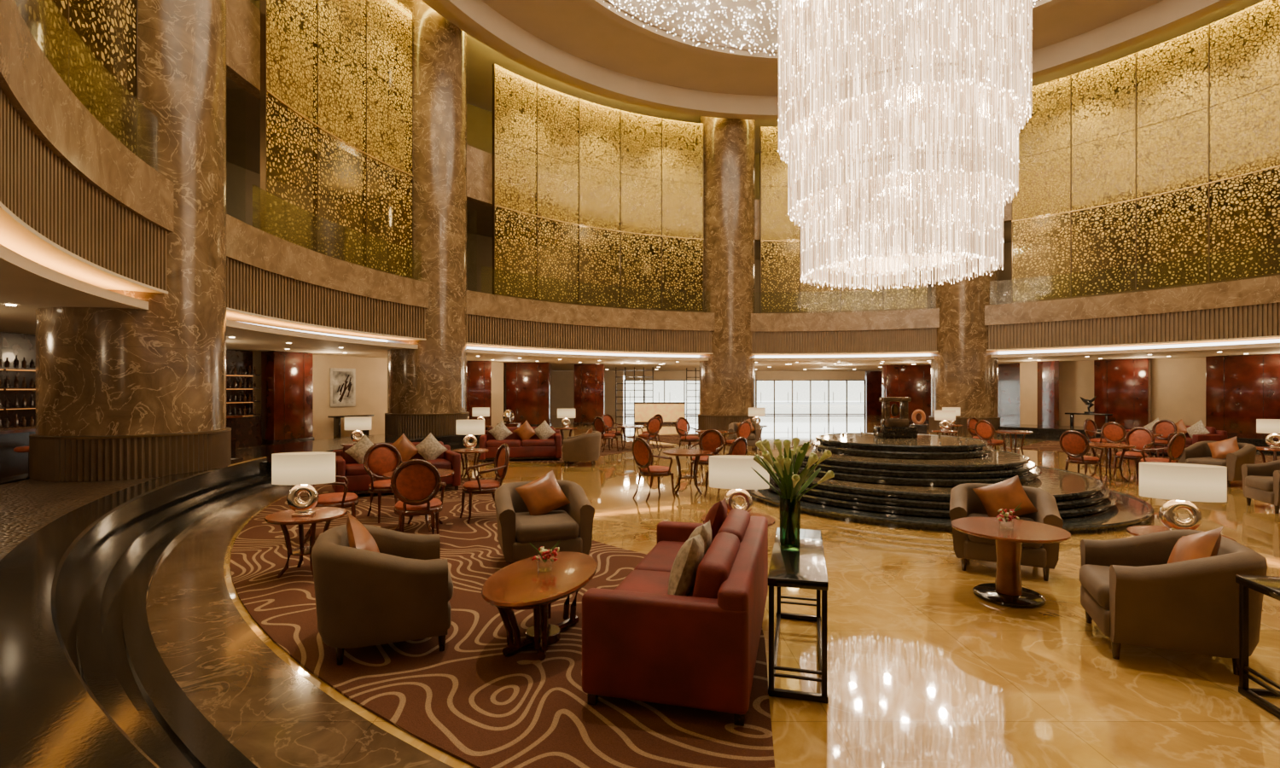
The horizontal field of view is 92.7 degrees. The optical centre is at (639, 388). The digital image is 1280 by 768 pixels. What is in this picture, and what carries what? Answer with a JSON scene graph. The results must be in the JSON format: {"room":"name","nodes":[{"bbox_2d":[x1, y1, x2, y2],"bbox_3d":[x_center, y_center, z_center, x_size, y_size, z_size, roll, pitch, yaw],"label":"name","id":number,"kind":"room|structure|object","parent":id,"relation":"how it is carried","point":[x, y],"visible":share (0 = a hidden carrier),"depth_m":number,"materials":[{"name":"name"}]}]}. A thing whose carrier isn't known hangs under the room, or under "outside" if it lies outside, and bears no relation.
{"room":"hotel lobby","nodes":[
{"label":"hotel lobby","id":0,"kind":"room"},
{"bbox_2d":[29,0,231,482],"bbox_3d":[-8.048,-5.117,9.786,2.480,12.866,2.480,0,0,0],"label":"marble column","id":1,"kind":"structure","parent":0,"point":[122,393],"depth_m":9.12,"materials":[{"name":"brown stone"}]},
{"bbox_2d":[261,351,314,445],"bbox_3d":[-11.200,0.307,19.390,0.660,2.885,1.410,0,0,23],"label":"wall panel","id":2,"kind":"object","parent":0,"point":[287,378],"depth_m":19.05,"materials":[{"name":"brown wood"}]},
{"bbox_2d":[384,0,469,436],"bbox_3d":[-6.605,-5.081,19.000,2.480,12.938,2.480,0,0,0],"label":"marble column","id":3,"kind":"structure","parent":0,"point":[427,385],"depth_m":18.00,"materials":[{"name":"brown stone"}]},
{"bbox_2d":[466,360,492,429],"bbox_3d":[-6.900,0.307,25.600,1.260,2.885,0.660,0,0,-25],"label":"wall panel","id":4,"kind":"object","parent":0,"point":[479,373],"depth_m":25.37,"materials":[{"name":"brown wood"}]},
{"bbox_2d":[506,362,552,426],"bbox_3d":[-5.000,0.307,27.500,1.960,2.885,0.860,0,0,0],"label":"wall panel","id":5,"kind":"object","parent":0,"point":[528,385],"depth_m":27.10,"materials":[{"name":"brown wood"}]},
{"bbox_2d":[551,371,622,414],"bbox_3d":[-6.100,0.310,40.000,10.000,2.880,0.300,0,0,0],"label":"wall","id":6,"kind":"structure","parent":0,"point":[562,382],"depth_m":39.85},
{"bbox_2d":[573,364,605,425],"bbox_3d":[-2.400,0.307,29.000,1.460,2.885,0.860,0,0,0],"label":"wall panel","id":7,"kind":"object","parent":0,"point":[589,379],"depth_m":28.60,"materials":[{"name":"brown wood"}]},
{"bbox_2d":[0,244,1279,376],"bbox_3d":[5.400,-1.210,12.400,90.000,0.120,90.000,0,0,0],"label":"ceiling","id":8,"kind":"structure","parent":0,"point":[26,283],"depth_m":18.07,"materials":[{"name":"white paint"}]},
{"bbox_2d":[145,404,1279,767],"bbox_3d":[5.400,1.800,12.400,110.000,0.100,110.000,0,0,0],"label":"floor","id":9,"kind":"structure","parent":0,"point":[924,671],"depth_m":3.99,"materials":[{"name":"stone"}]},
{"bbox_2d":[0,415,242,478],"bbox_3d":[-10.551,1.225,11.285,1.220,1.050,9.151,0,0,-4],"label":"bar counter","id":10,"kind":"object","parent":9,"relation":"on","point":[12,463],"depth_m":10.44,"materials":[{"name":"brown wood"}]},
{"bbox_2d":[0,331,261,448],"bbox_3d":[-12.291,0.305,12.400,1.540,2.890,12.620,0,0,0],"label":"shelves","id":11,"kind":"object","parent":9,"relation":"on","point":[17,351],"visible":0.32,"depth_m":12.93,"materials":[{"name":"brown wood"}]},
{"bbox_2d":[0,456,279,767],"bbox_3d":[-2.907,1.520,3.797,20.074,0.460,6.082,0,0,44],"label":"steps","id":12,"kind":"structure","parent":9,"relation":"on","point":[85,682],"depth_m":3.69,"materials":[{"name":"black stone"}]},
{"bbox_2d":[0,458,236,560],"bbox_3d":[-3.022,1.323,3.678,19.672,0.011,5.151,0,0,44],"label":"floor","id":13,"kind":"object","parent":12,"relation":"in","point":[26,506],"visible":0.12,"depth_m":7.11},
{"bbox_2d":[327,414,374,438],"bbox_3d":[-10.249,1.355,21.692,0.450,0.790,1.500,0,0,31],"label":"console table","id":14,"kind":"object","parent":9,"relation":"on","point":[336,418],"depth_m":21.19,"materials":[{"name":"black paint"}]},
{"bbox_2d":[340,442,374,446],"bbox_3d":[-6.100,1.480,13.200,0.680,0.561,0.680,0,0,0],"label":"side table","id":15,"kind":"object","parent":9,"relation":"on","point":[346,444],"visible":0.12,"depth_m":13.10,"materials":[{"name":"brown wood"}]},
{"bbox_2d":[344,416,371,443],"bbox_3d":[-6.100,0.911,13.200,0.544,0.575,0.261,0,0,-10],"label":"table lamp","id":16,"kind":"object","parent":15,"relation":"on","point":[357,423],"visible":0.9,"depth_m":13.11,"materials":[{"name":"white fabric"}]},
{"bbox_2d":[231,429,488,473],"bbox_3d":[-6.938,1.570,16.172,3.397,0.360,10.464,0,0,17],"label":"curb","id":17,"kind":"object","parent":9,"relation":"on","point":[455,441],"visible":0.19,"depth_m":15.17,"materials":[{"name":"black stone"}]},
{"bbox_2d":[452,448,488,480],"bbox_3d":[-3.250,1.464,11.700,0.680,0.561,0.680,0,0,0],"label":"side table","id":18,"kind":"object","parent":9,"relation":"on","point":[479,450],"visible":0.79,"depth_m":11.58,"materials":[{"name":"brown wood"}]},
{"bbox_2d":[456,419,484,450],"bbox_3d":[-3.250,0.895,11.700,0.544,0.575,0.261,0,0,0],"label":"table lamp","id":19,"kind":"object","parent":18,"relation":"on","point":[468,427],"visible":1,"depth_m":11.61,"materials":[{"name":"white fabric"}]},
{"bbox_2d":[229,477,775,767],"bbox_3d":[-2.369,1.742,7.080,4.070,0.014,11.390,0,0,-28],"label":"area rug","id":20,"kind":"object","parent":9,"relation":"on","point":[477,705],"visible":0.5,"depth_m":3.70,"materials":[{"name":"carpet"}]},
{"bbox_2d":[264,506,346,578],"bbox_3d":[-3.140,1.464,5.750,0.680,0.561,0.680,0,0,0],"label":"side table","id":21,"kind":"object","parent":20,"relation":"on","point":[322,514],"visible":0.81,"depth_m":5.63,"materials":[{"name":"brown wood"}]},
{"bbox_2d":[271,451,335,516],"bbox_3d":[-3.140,0.895,5.700,0.544,0.575,0.261,0,0,-10],"label":"table lamp","id":22,"kind":"object","parent":21,"relation":"on","point":[301,469],"visible":1,"depth_m":5.62,"materials":[{"name":"white fabric"}]},
{"bbox_2d":[303,475,358,543],"bbox_3d":[-3.595,1.243,7.079,0.599,0.995,0.586,0,0,-25],"label":"dining chair","id":23,"kind":"object","parent":20,"relation":"on","point":[345,499],"visible":0.38,"depth_m":6.94,"materials":[{"name":"brown wood"}]},
{"bbox_2d":[311,512,453,665],"bbox_3d":[-1.761,1.297,4.212,0.865,0.875,0.910,0,0,-22],"label":"armchair","id":24,"kind":"object","parent":20,"relation":"on","point":[374,585],"visible":1,"depth_m":3.84,"materials":[{"name":"beige fabric"}]},
{"bbox_2d":[363,442,410,523],"bbox_3d":[-3.382,1.243,8.188,0.586,0.995,0.599,0,0,-40],"label":"dining chair","id":25,"kind":"object","parent":20,"relation":"on","point":[380,458],"visible":0.67,"depth_m":8.28,"materials":[{"name":"brown wood"}]},
{"bbox_2d":[331,432,460,494],"bbox_3d":[-4.100,1.253,10.300,1.920,0.961,0.900,0,0,-30],"label":"velvet sofa","id":26,"kind":"object","parent":20,"relation":"on","point":[349,461],"visible":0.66,"depth_m":10.27,"materials":[{"name":"red fabric"}]},
{"bbox_2d":[389,459,446,538],"bbox_3d":[-2.437,1.243,6.702,0.586,0.995,0.599,0,0,-15],"label":"dining chair","id":27,"kind":"object","parent":20,"relation":"on","point":[416,483],"visible":0.97,"depth_m":6.49,"materials":[{"name":"brown wood"}]},
{"bbox_2d":[459,443,509,523],"bbox_3d":[-2.057,1.243,8.125,0.599,0.995,0.586,0,0,-30],"label":"dining chair","id":28,"kind":"object","parent":20,"relation":"on","point":[502,458],"visible":0.89,"depth_m":8.04,"materials":[{"name":"brown wood"}]},
{"bbox_2d":[481,551,597,660],"bbox_3d":[-0.670,1.507,4.220,0.684,0.454,1.200,0,0,14],"label":"oval coffee table","id":29,"kind":"object","parent":20,"relation":"on","point":[518,585],"visible":0.94,"depth_m":4.00,"materials":[{"name":"brown wood"}]},
{"bbox_2d":[529,539,560,571],"bbox_3d":[-0.665,1.171,4.297,0.191,0.216,0.160,0,0,20],"label":"orchid arrangement","id":30,"kind":"object","parent":29,"relation":"on","point":[546,554],"visible":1,"depth_m":4.29,"materials":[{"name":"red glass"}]},
{"bbox_2d":[494,470,594,564],"bbox_3d":[-0.987,1.297,6.141,0.910,0.875,0.865,0,0,-18],"label":"armchair","id":31,"kind":"object","parent":20,"relation":"on","point":[544,511],"visible":0.89,"depth_m":5.90,"materials":[{"name":"beige fabric"}]},
{"bbox_2d":[581,498,767,726],"bbox_3d":[0.355,1.281,4.120,0.900,0.906,1.920,0,0,15],"label":"velvet sofa","id":32,"kind":"object","parent":20,"relation":"on","point":[683,628],"visible":1,"depth_m":3.25,"materials":[{"name":"red fabric"}]},
{"bbox_2d":[459,438,675,463],"bbox_3d":[-2.244,1.742,17.236,4.513,0.014,7.543,0,0,34],"label":"area rug","id":33,"kind":"object","parent":9,"relation":"on","point":[628,445],"visible":0.3,"depth_m":16.43,"materials":[{"name":"carpet"}]},
{"bbox_2d":[479,419,561,462],"bbox_3d":[-2.900,1.269,14.900,1.920,0.961,0.900,0,0,-10],"label":"velvet sofa","id":34,"kind":"object","parent":33,"relation":"on","point":[544,441],"visible":0.95,"depth_m":14.61,"materials":[{"name":"red fabric"}]},
{"bbox_2d":[593,416,618,452],"bbox_3d":[-0.935,1.259,16.767,0.599,0.995,0.586,0,0,-40],"label":"dining chair","id":35,"kind":"object","parent":33,"relation":"on","point":[599,424],"visible":0.84,"depth_m":16.58,"materials":[{"name":"brown wood"}]},
{"bbox_2d":[562,427,601,466],"bbox_3d":[-1.327,1.313,14.000,0.865,0.875,0.910,0,0,0],"label":"armchair","id":36,"kind":"object","parent":9,"relation":"on","point":[584,447],"visible":0.99,"depth_m":13.58,"materials":[{"name":"beige fabric"}]},
{"bbox_2d":[615,366,653,420],"bbox_3d":[-0.300,0.305,33.000,2.050,2.880,0.080,0,0,0],"label":"lattice screen","id":37,"kind":"object","parent":9,"relation":"on","point":[625,376],"visible":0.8,"depth_m":32.96,"materials":[{"name":"brown wood"}]},
{"bbox_2d":[636,416,661,452],"bbox_3d":[0.233,1.259,16.665,0.586,0.995,0.599,0,0,-40],"label":"dining chair","id":38,"kind":"object","parent":9,"relation":"on","point":[654,424],"visible":0.91,"depth_m":16.48,"materials":[{"name":"brown wood"}]},
{"bbox_2d":[632,436,675,501],"bbox_3d":[0.209,1.259,9.722,0.599,0.995,0.586,0,0,-35],"label":"dining chair","id":39,"kind":"object","parent":9,"relation":"on","point":[642,451],"visible":1,"depth_m":9.55,"materials":[{"name":"brown wood"}]},
{"bbox_2d":[634,401,685,424],"bbox_3d":[0.950,1.220,30.000,2.500,1.060,0.800,0,0,0],"label":"reception desk","id":40,"kind":"object","parent":9,"relation":"on","point":[670,412],"visible":0.74,"depth_m":29.65,"materials":[{"name":"brown wood"}]},
{"bbox_2d":[625,433,729,444],"bbox_3d":[1.726,1.742,21.056,3.535,0.014,3.794,0,0,-23],"label":"area rug","id":41,"kind":"object","parent":9,"relation":"on","point":[674,439],"visible":0.39,"depth_m":21.20,"materials":[{"name":"carpet"}]},
{"bbox_2d":[662,448,712,494],"bbox_3d":[0.800,1.415,10.300,0.840,0.691,0.840,0,0,0],"label":"dining table","id":42,"kind":"object","parent":9,"relation":"on","point":[681,452],"visible":0.98,"depth_m":10.15,"materials":[{"name":"brown wood"}]},
{"bbox_2d":[674,417,700,449],"bbox_3d":[1.267,1.259,15.935,0.586,0.995,0.599,0,0,-40],"label":"dining chair","id":43,"kind":"object","parent":9,"relation":"on","point":[682,425],"visible":0.94,"depth_m":16.00,"materials":[{"name":"brown wood"}]},
{"bbox_2d":[688,428,723,484],"bbox_3d":[1.225,1.259,11.243,0.586,0.995,0.599,0,0,30],"label":"dining chair","id":44,"kind":"object","parent":9,"relation":"on","point":[712,440],"visible":0.64,"depth_m":11.39,"materials":[{"name":"brown wood"}]},
{"bbox_2d":[704,436,747,496],"bbox_3d":[1.388,1.259,9.818,0.599,0.995,0.586,0,0,40],"label":"dining chair","id":45,"kind":"object","parent":9,"relation":"on","point":[739,446],"visible":0.44,"depth_m":9.64,"materials":[{"name":"brown wood"}]},
{"bbox_2d":[723,420,751,455],"bbox_3d":[2.333,1.259,14.665,0.586,0.995,0.599,0,0,-40],"label":"dining chair","id":46,"kind":"object","parent":9,"relation":"on","point":[744,428],"visible":0.62,"depth_m":14.48,"materials":[{"name":"orange fabric"}]},
{"bbox_2d":[700,512,775,527],"bbox_3d":[0.900,1.480,5.620,0.680,0.561,0.680,0,0,0],"label":"side table","id":47,"kind":"object","parent":9,"relation":"on","point":[771,521],"visible":0.14,"depth_m":5.66,"materials":[{"name":"brown wood"}]},
{"bbox_2d":[709,454,769,513],"bbox_3d":[0.900,0.911,5.550,0.544,0.575,0.261,0,0,10],"label":"table lamp","id":48,"kind":"object","parent":47,"relation":"on","point":[735,473],"visible":0.8,"depth_m":5.45,"materials":[{"name":"white fabric"}]},
{"bbox_2d":[727,418,761,450],"bbox_3d":[3.004,1.313,17.522,0.910,0.875,0.865,0,0,10],"label":"armchair","id":49,"kind":"object","parent":9,"relation":"on","point":[754,437],"visible":0.53,"depth_m":17.21,"materials":[{"name":"beige fabric"}]},
{"bbox_2d":[768,527,828,703],"bbox_3d":[1.045,1.410,4.030,0.330,0.680,1.280,0,0,15],"label":"console table","id":50,"kind":"object","parent":9,"relation":"on","point":[805,567],"visible":0.97,"depth_m":3.52,"materials":[{"name":"black paint"}]},
{"bbox_2d":[750,436,834,551],"bbox_3d":[0.994,0.699,4.054,0.491,0.739,0.592,0,0,0],"label":"vase","id":51,"kind":"object","parent":50,"relation":"on","point":[789,504],"visible":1,"depth_m":4.01,"materials":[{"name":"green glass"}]},
{"bbox_2d":[931,430,958,436],"bbox_3d":[8.600,1.480,17.200,0.680,0.561,0.680,0,0,0],"label":"side table","id":52,"kind":"object","parent":9,"relation":"on","point":[934,431],"visible":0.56,"depth_m":17.04,"materials":[{"name":"brown wood"}]},
{"bbox_2d":[934,410,955,430],"bbox_3d":[8.600,0.911,17.200,0.544,0.575,0.261,0,0,15],"label":"table lamp","id":53,"kind":"object","parent":52,"relation":"on","point":[944,416],"visible":1,"depth_m":17.11,"materials":[{"name":"white fabric"}]},
{"bbox_2d":[745,431,1154,533],"bbox_3d":[4.700,1.305,10.250,6.027,0.890,6.027,0,0,-17],"label":"fountain","id":54,"kind":"object","parent":9,"relation":"on","point":[898,482],"visible":0.77,"depth_m":8.76,"materials":[{"name":"stone"}]},
{"bbox_2d":[872,396,917,437],"bbox_3d":[4.720,0.535,11.300,0.620,0.740,0.500,0,0,0],"label":"sculpture","id":55,"kind":"object","parent":54,"relation":"on","point":[890,427],"visible":1,"depth_m":11.17,"materials":[{"name":"brown metal"}]},
{"bbox_2d":[974,419,1006,451],"bbox_3d":[8.530,1.259,14.841,0.599,0.995,0.586,0,0,-25],"label":"dining chair","id":56,"kind":"object","parent":9,"relation":"on","point":[983,430],"visible":0.84,"depth_m":14.68,"materials":[{"name":"orange fabric"}]},
{"bbox_2d":[949,475,1063,581],"bbox_3d":[3.571,1.313,6.020,0.910,0.875,0.865,0,0,28],"label":"armchair","id":57,"kind":"object","parent":9,"relation":"on","point":[967,499],"visible":0.73,"depth_m":5.92,"materials":[{"name":"beige fabric"}]},
{"bbox_2d":[950,517,1071,608],"bbox_3d":[3.080,1.458,5.100,0.860,0.585,0.860,0,0,0],"label":"pedestal table","id":58,"kind":"object","parent":9,"relation":"on","point":[1007,590],"visible":0.98,"depth_m":5.02,"materials":[{"name":"brown wood"}]},
{"bbox_2d":[1059,430,1103,482],"bbox_3d":[8.130,1.259,11.241,0.599,0.995,0.586,0,0,-25],"label":"dining chair","id":59,"kind":"object","parent":9,"relation":"on","point":[1071,442],"visible":0.95,"depth_m":11.10,"materials":[{"name":"brown wood"}]},
{"bbox_2d":[1083,418,1117,459],"bbox_3d":[11.441,1.259,15.170,0.586,0.995,0.599,0,0,-25],"label":"dining chair","id":60,"kind":"object","parent":9,"relation":"on","point":[1090,429],"visible":0.77,"depth_m":15.31,"materials":[{"name":"orange fabric"}]},
{"bbox_2d":[1088,442,1136,482],"bbox_3d":[8.900,1.415,11.600,0.840,0.691,0.840,0,0,0],"label":"dining table","id":61,"kind":"object","parent":9,"relation":"on","point":[1105,445],"visible":0.88,"depth_m":11.46,"materials":[{"name":"brown wood"}]},
{"bbox_2d":[1101,421,1135,465],"bbox_3d":[11.030,1.259,14.041,0.599,0.995,0.586,0,0,-25],"label":"dining chair","id":62,"kind":"object","parent":9,"relation":"on","point":[1111,431],"visible":0.62,"depth_m":13.93,"materials":[{"name":"orange fabric"}]},
{"bbox_2d":[1112,426,1154,479],"bbox_3d":[9.670,1.259,11.959,0.599,0.995,0.586,0,0,-25],"label":"dining chair","id":63,"kind":"object","parent":9,"relation":"on","point":[1143,438],"visible":0.82,"depth_m":12.00,"materials":[{"name":"brown wood"}]},
{"bbox_2d":[996,424,1279,454],"bbox_3d":[16.539,1.570,18.831,3.472,0.360,10.938,0,0,-30],"label":"curb","id":64,"kind":"object","parent":9,"relation":"on","point":[1040,432],"visible":0.34,"depth_m":20.95,"materials":[{"name":"black stone"}]},
{"bbox_2d":[1017,440,1279,464],"bbox_3d":[14.041,1.742,15.042,4.528,0.014,10.260,0,0,-17],"label":"area rug","id":65,"kind":"object","parent":9,"relation":"on","point":[1050,445],"visible":0.26,"depth_m":17.11,"materials":[{"name":"carpet"}]},
{"bbox_2d":[1122,418,1227,454],"bbox_3d":[13.600,1.253,15.600,0.900,0.961,1.920,0,0,-10],"label":"velvet sofa","id":66,"kind":"object","parent":65,"relation":"on","point":[1194,433],"visible":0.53,"depth_m":14.95,"materials":[{"name":"red fabric"}]},
{"bbox_2d":[1135,432,1186,485],"bbox_3d":[9.259,1.259,10.830,0.586,0.995,0.599,0,0,-25],"label":"dining chair","id":67,"kind":"object","parent":9,"relation":"on","point":[1176,446],"visible":0.82,"depth_m":10.62,"materials":[{"name":"brown wood"}]},
{"bbox_2d":[1150,419,1177,458],"bbox_3d":[12.570,1.259,14.759,0.599,0.995,0.586,0,0,-25],"label":"dining chair","id":68,"kind":"object","parent":9,"relation":"on","point":[1166,427],"visible":0.64,"depth_m":14.79,"materials":[{"name":"orange fabric"}]},
{"bbox_2d":[1079,526,1267,675],"bbox_3d":[3.541,1.313,4.111,0.865,0.875,0.910,0,0,24],"label":"armchair","id":69,"kind":"object","parent":9,"relation":"on","point":[1178,590],"visible":0.93,"depth_m":3.80,"materials":[{"name":"beige fabric"}]},
{"bbox_2d":[1126,525,1236,541],"bbox_3d":[4.420,1.480,5.000,0.680,0.561,0.680,0,0,0],"label":"side table","id":70,"kind":"object","parent":9,"relation":"on","point":[1136,530],"visible":0.16,"depth_m":5.15,"materials":[{"name":"brown wood"}]},
{"bbox_2d":[1139,462,1227,530],"bbox_3d":[4.420,0.911,4.980,0.544,0.575,0.261,0,0,30],"label":"table lamp","id":71,"kind":"object","parent":70,"relation":"on","point":[1180,484],"visible":0.91,"depth_m":4.91,"materials":[{"name":"white fabric"}]},
{"bbox_2d":[1177,436,1256,487],"bbox_3d":[10.621,1.313,11.208,0.865,0.875,0.910,0,0,-20],"label":"armchair","id":72,"kind":"object","parent":9,"relation":"on","point":[1229,453],"visible":0.67,"depth_m":11.10,"materials":[{"name":"beige fabric"}]},
{"bbox_2d":[1235,574,1279,718],"bbox_3d":[4.020,1.410,3.220,1.280,0.680,0.330,0,0,12],"label":"console table","id":73,"kind":"object","parent":9,"relation":"on","point":[1268,585],"visible":1,"depth_m":3.45,"materials":[{"name":"black paint"}]},
{"bbox_2d":[1241,459,1279,513],"bbox_3d":[9.321,1.313,8.692,0.865,0.875,0.910,0,0,20],"label":"armchair","id":74,"kind":"object","parent":9,"relation":"on","point":[1260,481],"visible":1,"depth_m":8.89,"materials":[{"name":"beige fabric"}]},
{"bbox_2d":[1256,446,1279,463],"bbox_3d":[12.700,1.480,12.200,0.680,0.561,0.680,0,0,0],"label":"side table","id":75,"kind":"object","parent":9,"relation":"on","point":[1260,449],"visible":0.44,"depth_m":12.17,"materials":[{"name":"brown wood"}]},
{"bbox_2d":[1256,418,1279,448],"bbox_3d":[12.700,0.911,12.200,0.544,0.575,0.261,0,0,30],"label":"table lamp","id":76,"kind":"object","parent":75,"relation":"on","point":[1263,426],"visible":1,"depth_m":12.18,"materials":[{"name":"white fabric"}]},
{"bbox_2d":[698,116,756,430],"bbox_3d":[3.707,-4.900,25.995,2.480,13.300,2.480,0,0,0],"label":"marble column","id":77,"kind":"structure","parent":0,"point":[727,379],"depth_m":24.93,"materials":[{"name":"brown stone"}]},
{"bbox_2d":[252,351,1205,439],"bbox_3d":[0.954,0.300,10.457,44.268,2.900,43.370,0,0,23],"label":"wall","id":78,"kind":"structure","parent":0,"point":[1178,385],"depth_m":23.17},
{"bbox_2d":[329,367,355,407],"bbox_3d":[-10.605,-0.030,21.790,0.048,1.360,0.980,0,0,30],"label":"framed artwork","id":79,"kind":"object","parent":78,"relation":"attached to","point":[342,381],"visible":1,"depth_m":21.75,"materials":[{"name":"beige paper"}]},
{"bbox_2d":[226,0,1279,313],"bbox_3d":[5.400,-6.950,12.400,35.400,9.200,35.400,0,0,0],"label":"wall","id":80,"kind":"structure","parent":0,"point":[240,181],"depth_m":25.08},
{"bbox_2d":[226,75,1279,259],"bbox_3d":[5.400,-6.425,12.400,35.200,0.250,35.200,0,0,0],"label":"floor","id":81,"kind":"structure","parent":0,"point":[242,108],"depth_m":20.07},
{"bbox_2d":[226,0,1279,241],"bbox_3d":[5.400,-7.150,12.400,27.500,1.700,27.500,0,0,0],"label":"parapet","id":82,"kind":"object","parent":81,"relation":"attached to","point":[242,16],"visible":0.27,"depth_m":19.40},
{"bbox_2d":[268,0,1279,152],"bbox_3d":[5.400,-11.200,12.400,36.000,0.900,36.000,0,0,0],"label":"ceiling","id":83,"kind":"structure","parent":0,"point":[591,51],"depth_m":20.67,"materials":[{"name":"paint"}]},
{"bbox_2d":[607,0,1035,55],"bbox_3d":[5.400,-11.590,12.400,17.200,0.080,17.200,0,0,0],"label":"ceiling","id":84,"kind":"structure","parent":83,"relation":"attached to","point":[771,39],"depth_m":19.09,"materials":[{"name":"white paint"}]},
{"bbox_2d":[777,0,1032,290],"bbox_3d":[5.193,-7.115,12.402,4.681,9.690,4.692,0,0,35],"label":"crystal chandelier","id":85,"kind":"object","parent":84,"relation":"hanging from","point":[838,191],"visible":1,"depth_m":10.92,"materials":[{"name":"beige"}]},
{"bbox_2d":[865,371,881,414],"bbox_3d":[16.600,0.310,40.000,3.600,2.880,0.300,0,0,0],"label":"wall","id":86,"kind":"structure","parent":0,"point":[873,379],"depth_m":39.85,"materials":[{"name":"brown wood"}]},
{"bbox_2d":[881,365,930,424],"bbox_3d":[13.200,0.307,30.000,2.460,2.885,0.660,0,0,0],"label":"wall panel","id":87,"kind":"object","parent":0,"point":[912,381],"depth_m":29.70,"materials":[{"name":"brown wood"}]},
{"bbox_2d":[928,89,1000,435],"bbox_3d":[12.721,-4.900,23.980,2.480,13.300,2.480,0,0,0],"label":"marble column","id":88,"kind":"structure","parent":0,"point":[964,375],"depth_m":22.98,"materials":[{"name":"brown stone"}]},
{"bbox_2d":[998,360,1058,425],"bbox_3d":[17.451,0.300,34.057,0.200,2.900,17.000,0,0,0],"label":"wall","id":89,"kind":"structure","parent":0,"point":[1048,371],"depth_m":26.59,"materials":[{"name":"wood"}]},
{"bbox_2d":[1093,358,1151,428],"bbox_3d":[19.050,0.307,24.100,0.660,2.885,1.760,0,0,-41],"label":"wall panel","id":90,"kind":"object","parent":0,"point":[1122,387],"depth_m":23.83,"materials":[{"name":"brown wood"}]},
{"bbox_2d":[1205,354,1279,435],"bbox_3d":[21.100,0.307,21.200,0.760,2.885,2.060,0,0,-29],"label":"wall panel","id":91,"kind":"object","parent":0,"point":[1242,390],"depth_m":21.06,"materials":[{"name":"brown wood"}]},
{"bbox_3d":[5.400,-2.275,12.400,35.200,0.150,35.200,0,0,0],"label":"floor","id":92,"kind":"structure","parent":0,"visible":0},
{"bbox_2d":[0,0,1279,355],"bbox_3d":[5.400,-2.255,12.400,27.798,1.690,27.798,0,0,8],"label":"parapet","id":93,"kind":"object","parent":92,"relation":"attached to","point":[76,202],"visible":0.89,"depth_m":15.01,"materials":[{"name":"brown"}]},
{"bbox_2d":[13,0,157,170],"bbox_3d":[-4.690,-3.550,5.069,1.047,0.900,10.155,0,0,-36],"label":"glass balustrade","id":94,"kind":"object","parent":93,"relation":"on","point":[120,113],"visible":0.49,"depth_m":7.26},
{"bbox_2d":[54,0,137,98],"bbox_3d":[-4.939,-7.025,4.888,0.940,7.850,9.091,0,0,-36],"label":"screen","id":95,"kind":"object","parent":93,"relation":"on","point":[63,5],"visible":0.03,"depth_m":8.58,"materials":[{"name":"brown metal"}]},
{"bbox_2d":[252,184,418,260],"bbox_3d":[-7.078,-3.550,15.166,0.428,0.900,6.507,0,0,13],"label":"glass balustrade","id":96,"kind":"object","parent":93,"relation":"on","point":[273,215],"visible":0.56,"depth_m":13.39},
{"bbox_2d":[260,0,413,279],"bbox_3d":[-7.334,-7.025,15.223,0.413,7.850,5.309,0,0,13],"label":"screen","id":97,"kind":"object","parent":93,"relation":"on","point":[314,122],"visible":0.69,"depth_m":15.26,"materials":[{"name":"brown metal"}]},
{"bbox_2d":[492,63,703,312],"bbox_3d":[-1.360,-7.025,23.260,8.960,7.850,0.917,0,0,-32],"label":"screen","id":98,"kind":"object","parent":93,"relation":"on","point":[536,95],"visible":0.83,"depth_m":23.45,"materials":[{"name":"brown metal"}]},
{"bbox_2d":[760,112,928,313],"bbox_3d":[8.264,-7.025,25.058,6.549,7.850,0.563,0,0,13],"label":"screen","id":99,"kind":"object","parent":93,"relation":"on","point":[790,241],"visible":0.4,"depth_m":25.53,"materials":[{"name":"brown metal"}]},
{"bbox_2d":[1011,0,1279,303],"bbox_3d":[16.376,-7.025,18.969,0.917,7.850,8.960,0,0,-31],"label":"screen","id":100,"kind":"object","parent":93,"relation":"on","point":[1210,50],"visible":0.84,"depth_m":19.36,"materials":[{"name":"brown metal"}]},
{"bbox_3d":[5.900,0.310,40.000,3.300,2.880,0.300,0,0,0],"label":"wall","id":101,"kind":"structure","parent":0,"visible":0},
{"bbox_2d":[623,371,699,414],"bbox_3d":[1.600,0.310,39.975,5.270,2.880,0.350,0,0,0],"label":"window","id":102,"kind":"structure","parent":101,"relation":"in","point":[658,375],"depth_m":39.85,"materials":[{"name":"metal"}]},
{"bbox_2d":[755,371,865,414],"bbox_3d":[11.150,0.310,39.975,7.170,2.880,0.350,0,0,0],"label":"door","id":103,"kind":"structure","parent":101,"relation":"in","point":[759,375],"depth_m":39.85,"materials":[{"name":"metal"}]},
{"label":"outside","id":104,"kind":"structure","parent":0,"visible":0},
{"bbox_2d":[622,378,863,401],"bbox_3d":[8.000,0.250,85.000,60.000,3.000,1.000,0,0,0],"label":"building","id":105,"kind":"structure","parent":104,"point":[673,389],"depth_m":84.50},
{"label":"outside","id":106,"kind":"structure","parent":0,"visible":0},
{"bbox_2d":[622,401,863,404],"bbox_3d":[5.000,1.810,60.000,80.000,0.100,38.000,0,0,0],"label":"ground","id":107,"kind":"structure","parent":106,"point":[626,403],"depth_m":71.91,"materials":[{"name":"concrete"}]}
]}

